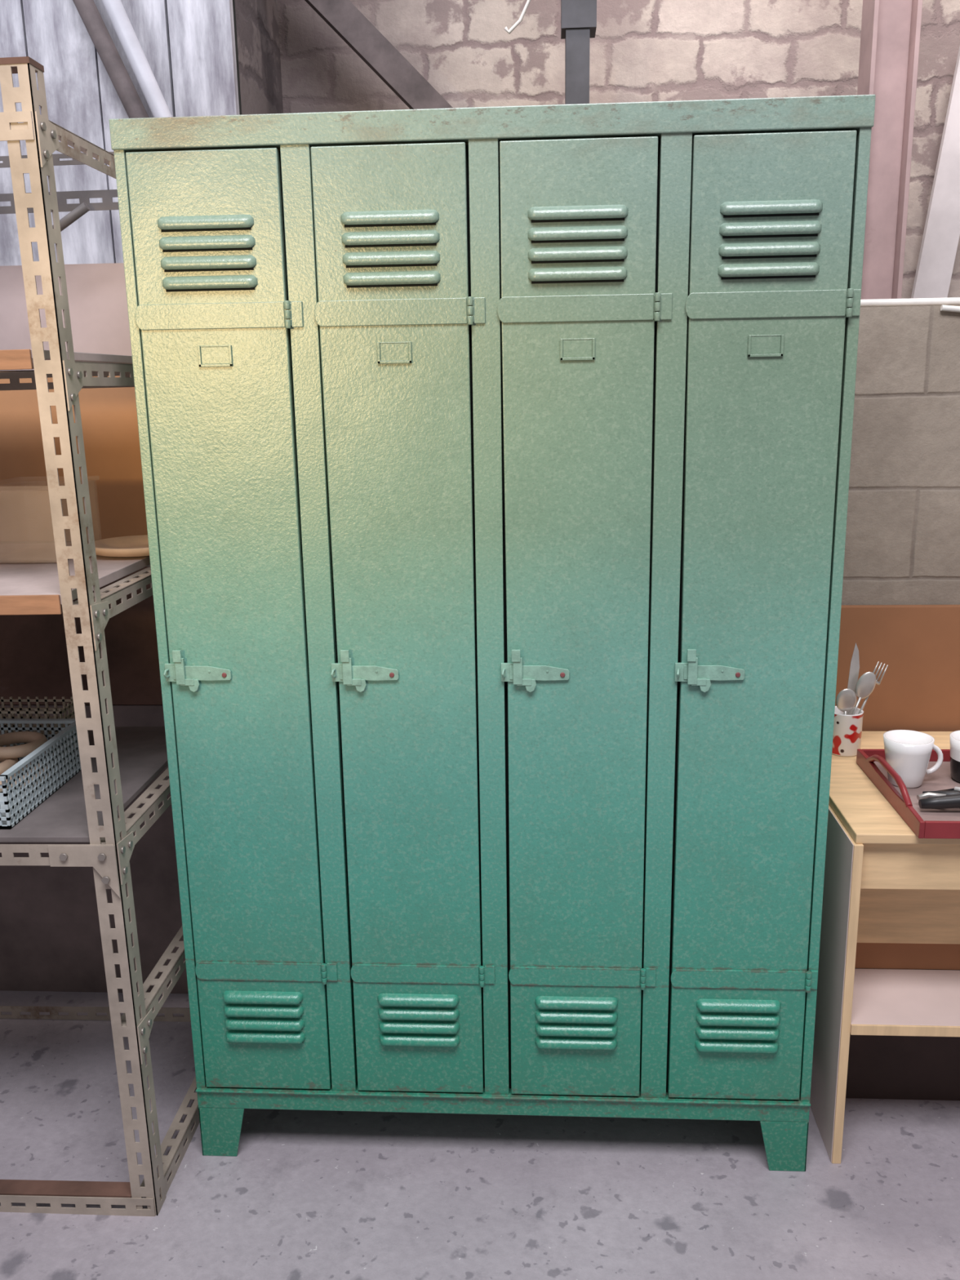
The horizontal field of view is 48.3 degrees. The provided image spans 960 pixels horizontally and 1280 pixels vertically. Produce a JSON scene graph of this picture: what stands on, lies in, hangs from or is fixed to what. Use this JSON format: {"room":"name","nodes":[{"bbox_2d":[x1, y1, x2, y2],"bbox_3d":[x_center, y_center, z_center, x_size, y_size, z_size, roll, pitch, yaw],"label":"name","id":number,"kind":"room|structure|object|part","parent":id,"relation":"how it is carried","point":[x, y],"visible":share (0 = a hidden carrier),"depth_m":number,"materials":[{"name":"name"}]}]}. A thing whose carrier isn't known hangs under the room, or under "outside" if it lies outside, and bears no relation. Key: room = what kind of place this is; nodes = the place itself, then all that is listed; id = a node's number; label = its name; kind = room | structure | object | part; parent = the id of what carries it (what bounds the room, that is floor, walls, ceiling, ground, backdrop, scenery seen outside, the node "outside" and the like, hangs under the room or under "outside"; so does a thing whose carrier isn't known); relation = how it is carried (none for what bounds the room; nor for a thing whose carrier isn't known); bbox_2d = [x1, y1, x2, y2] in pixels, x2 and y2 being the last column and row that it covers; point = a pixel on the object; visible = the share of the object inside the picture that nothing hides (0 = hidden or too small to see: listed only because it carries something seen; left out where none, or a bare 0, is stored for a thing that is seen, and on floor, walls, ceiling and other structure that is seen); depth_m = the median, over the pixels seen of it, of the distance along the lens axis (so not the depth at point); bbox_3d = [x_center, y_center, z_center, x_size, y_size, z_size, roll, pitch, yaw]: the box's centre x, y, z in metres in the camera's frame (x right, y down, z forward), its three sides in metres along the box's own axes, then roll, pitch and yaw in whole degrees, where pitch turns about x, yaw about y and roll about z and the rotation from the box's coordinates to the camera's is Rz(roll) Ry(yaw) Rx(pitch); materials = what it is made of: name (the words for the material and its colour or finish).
{"room":"workshop","nodes":[
{"label":"workshop","id":0,"kind":"room"},
{"bbox_2d":[0,0,241,266],"bbox_3d":[-1.780,-1.012,2.677,2.425,3.600,0.049,0,13,3],"label":"wall","id":1,"kind":"structure","parent":0,"point":[189,47],"depth_m":2.52,"materials":[{"name":"grey wood"}]},
{"bbox_2d":[234,0,283,115],"bbox_3d":[-0.578,-1.073,2.849,0.045,3.600,0.447,0,13,3],"label":"pillar","id":2,"kind":"object","parent":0,"point":[256,20],"depth_m":2.73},
{"bbox_2d":[0,990,959,1279],"bbox_3d":[-0.367,1.380,0.437,6.500,0.060,6.750,0,13,3],"label":"floor","id":3,"kind":"structure","parent":0,"point":[304,1194],"depth_m":1.92,"materials":[{"name":"concrete"}]},
{"bbox_2d":[0,56,199,1216],"bbox_3d":[-1.043,0.048,1.970,0.968,1.858,0.596,0,13,3],"label":"shelving rack","id":4,"kind":"object","parent":3,"relation":"on","point":[117,763],"visible":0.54,"depth_m":1.73,"materials":[{"name":"beige metal"}]},
{"bbox_2d":[0,696,76,755],"bbox_3d":[-1.038,0.172,2.130,0.465,0.100,0.083,0,13,3],"label":"basket","id":5,"kind":"object","parent":4,"relation":"on","point":[11,712],"visible":0.28,"depth_m":2.15,"materials":[{"name":"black plastic"}]},
{"bbox_2d":[0,718,81,828],"bbox_3d":[-0.954,0.230,1.901,0.392,0.091,0.312,0,13,3],"label":"basket","id":6,"kind":"object","parent":4,"relation":"on","point":[25,784],"visible":0.91,"depth_m":1.92,"materials":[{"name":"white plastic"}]},
{"bbox_2d":[94,534,149,556],"bbox_3d":[-0.642,-0.175,2.022,0.190,0.022,0.190,0,13,3],"label":"shallow dish","id":7,"kind":"object","parent":4,"relation":"on","point":[131,545],"visible":0.47,"depth_m":2.04,"materials":[{"name":"brown wood"}]},
{"bbox_2d":[72,0,149,118],"bbox_3d":[-0.479,-0.477,2.669,1.061,2.497,0.049,0,13,3],"label":"rod","id":8,"kind":"object","parent":3,"relation":"on","point":[87,10],"visible":0.24,"depth_m":2.46,"materials":[{"name":"metal"}]},
{"bbox_2d":[102,0,172,117],"bbox_3d":[-0.411,-0.468,2.628,1.037,2.495,0.040,0,13,3],"label":"diagonal pipe","id":9,"kind":"object","parent":3,"relation":"on","point":[115,10],"visible":0.25,"depth_m":2.43,"materials":[{"name":"grey metal"}]},
{"bbox_2d":[108,94,875,1171],"bbox_3d":[0.035,0.039,2.013,1.125,1.803,0.520,0,13,3],"label":"locker","id":10,"kind":"object","parent":3,"relation":"on","point":[495,461],"visible":1,"depth_m":1.74,"materials":[{"name":"green metal"}]},
{"bbox_3d":[-0.404,0.045,1.799,0.233,1.608,0.016,0,13,3],"label":"door","id":11,"kind":"part","parent":10,"relation":"part of","materials":[{"name":"green paint"}]},
{"bbox_3d":[-0.123,0.044,1.782,0.233,1.608,0.016,0,13,3],"label":"door","id":12,"kind":"part","parent":10,"relation":"part of","materials":[{"name":"green paint"}]},
{"bbox_3d":[0.159,0.044,1.765,0.234,1.608,0.016,0,13,3],"label":"door","id":13,"kind":"part","parent":10,"relation":"part of","materials":[{"name":"green paint"}]},
{"bbox_3d":[0.443,0.043,1.748,0.235,1.608,0.016,0,13,3],"label":"door","id":14,"kind":"part","parent":10,"relation":"part of","materials":[{"name":"green paint"}]},
{"bbox_2d":[503,0,596,104],"bbox_3d":[0.170,-0.976,2.602,0.213,3.500,0.080,0,13,3],"label":"steel column","id":15,"kind":"structure","parent":3,"relation":"on","point":[578,17],"depth_m":2.47,"materials":[{"name":"grey metal"}]},
{"bbox_2d":[809,731,959,1164],"bbox_3d":[1.059,0.583,2.149,0.802,0.650,0.572,0,13,3],"label":"side table","id":16,"kind":"object","parent":3,"relation":"on","point":[887,1020],"visible":0.66,"depth_m":2.01,"materials":[{"name":"brown wood"}]},
{"bbox_2d":[831,642,888,756],"bbox_3d":[0.774,0.122,2.199,0.109,0.232,0.069,5,14,22],"label":"utensil cup","id":17,"kind":"object","parent":16,"relation":"on","point":[848,718],"visible":0.92,"depth_m":2.19,"materials":[{"name":"white ceramic"}]},
{"bbox_3d":[1.050,0.612,2.064,0.760,0.632,0.008,0,13,3],"label":"panel","id":18,"kind":"part","parent":16,"relation":"part of","materials":[{"name":"beige wood"}]},
{"bbox_2d":[850,968,959,1036],"bbox_3d":[1.045,0.671,1.975,0.760,0.020,0.192,0,13,3],"label":"shelf","id":19,"kind":"object","parent":16,"relation":"attached to","point":[925,1002],"depth_m":1.97,"materials":[{"name":"brown wood"}]},
{"bbox_2d":[856,748,959,839],"bbox_3d":[0.981,0.261,1.966,0.466,0.062,0.373,0,13,3],"label":"serving tray","id":20,"kind":"object","parent":16,"relation":"on","point":[924,823],"visible":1,"depth_m":1.95,"materials":[{"name":"red paint"}]},
{"bbox_2d":[883,729,943,788],"bbox_3d":[0.810,0.227,2.026,0.100,0.092,0.090,-12,17,-39],"label":"mug","id":21,"kind":"object","parent":20,"relation":"on","point":[908,752],"visible":0.94,"depth_m":2.00,"materials":[{"name":"ceramic"}]},
{"bbox_2d":[916,790,959,808],"bbox_3d":[0.860,0.282,1.899,0.158,0.028,0.063,2,14,13],"label":"knife","id":22,"kind":"object","parent":20,"relation":"on","point":[947,798],"visible":1,"depth_m":1.89,"materials":[{"name":"black metal"}]},
{"bbox_2d":[937,788,954,791],"bbox_3d":[0.904,0.281,1.971,0.120,0.008,0.050,-5,14,-16],"label":"phone","id":23,"kind":"object","parent":20,"relation":"on","point":[948,788],"visible":0.14,"depth_m":1.98,"materials":[{"name":"plastic"}]},
{"bbox_2d":[950,730,959,782],"bbox_3d":[0.946,0.226,2.033,0.105,0.085,0.093,4,14,21],"label":"mug","id":24,"kind":"object","parent":20,"relation":"on","point":[954,735],"visible":1,"depth_m":2.03,"materials":[{"name":"ceramic"}]},
{"bbox_2d":[954,786,959,791],"bbox_3d":[0.877,0.270,1.895,0.010,0.021,0.076,-10,16,-32],"label":"pen","id":25,"kind":"object","parent":20,"relation":"on","point":[956,788],"visible":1,"depth_m":1.92,"materials":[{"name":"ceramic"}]},
{"bbox_2d":[857,0,922,299],"bbox_3d":[0.893,-0.984,2.588,0.135,3.500,0.322,-6,14,-21],"label":"steel post","id":26,"kind":"object","parent":3,"relation":"on","point":[891,29],"visible":0.22,"depth_m":2.44,"materials":[{"name":"metal"}]},
{"bbox_2d":[911,45,959,298],"bbox_3d":[1.176,-0.476,3.038,0.364,2.244,0.020,0,13,3],"label":"leaning board","id":27,"kind":"object","parent":3,"relation":"on","point":[941,233],"visible":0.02,"depth_m":2.87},
{"bbox_2d":[32,305,959,604],"bbox_3d":[-0.246,0.052,2.527,6.500,1.550,0.160,0,13,3],"label":"wall","id":28,"kind":"structure","parent":0,"point":[902,545],"depth_m":2.27,"materials":[{"name":"grey concrete"}]},
{"bbox_2d":[0,262,132,371],"bbox_3d":[-1.324,-0.675,2.281,1.580,0.208,0.087,0,13,3],"label":"box","id":29,"kind":"object","parent":28,"relation":"attached to","point":[97,292],"visible":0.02,"depth_m":2.21,"materials":[{"name":"white cardboard"}]},
{"bbox_2d":[0,371,147,542],"bbox_3d":[-1.320,-0.398,2.347,1.580,0.358,0.087,0,13,3],"label":"panel","id":30,"kind":"object","parent":28,"relation":"attached to","point":[108,415],"visible":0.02,"depth_m":2.28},
{"bbox_2d":[0,541,162,704],"bbox_3d":[-1.314,-0.043,2.432,1.580,0.368,0.087,0,13,3],"label":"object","id":31,"kind":"structure","parent":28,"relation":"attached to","point":[34,660],"depth_m":2.38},
{"bbox_2d":[0,704,188,993],"bbox_3d":[-1.305,0.489,2.558,1.580,0.720,0.087,0,13,3],"label":"wall panel","id":32,"kind":"object","parent":28,"relation":"attached to","point":[51,937],"depth_m":2.53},
{"bbox_2d":[835,604,959,731],"bbox_3d":[1.161,0.376,2.417,1.280,0.925,0.027,0,13,3],"label":"board","id":33,"kind":"object","parent":28,"relation":"attached to","point":[918,690],"visible":0.02,"depth_m":2.34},
{"bbox_2d":[860,297,959,312],"bbox_3d":[1.285,-0.670,2.189,1.600,0.072,0.042,0,13,3],"label":"pipe","id":34,"kind":"object","parent":28,"relation":"attached to","point":[946,304],"visible":0.46,"depth_m":2.21,"materials":[{"name":"white metal"}]},
{"bbox_2d":[277,0,959,298],"bbox_3d":[-0.212,-1.150,3.144,6.500,3.600,0.200,0,13,3],"label":"wall","id":35,"kind":"structure","parent":0,"point":[641,51],"depth_m":2.90,"materials":[{"name":"brick"}]},
{"bbox_2d":[304,0,452,109],"bbox_3d":[0.514,-0.753,2.856,2.701,2.701,0.080,0,13,3],"label":"diagonal brace","id":36,"kind":"object","parent":35,"relation":"attached to","point":[342,16],"visible":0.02,"depth_m":2.69,"materials":[{"name":"grey metal"}]}
]}

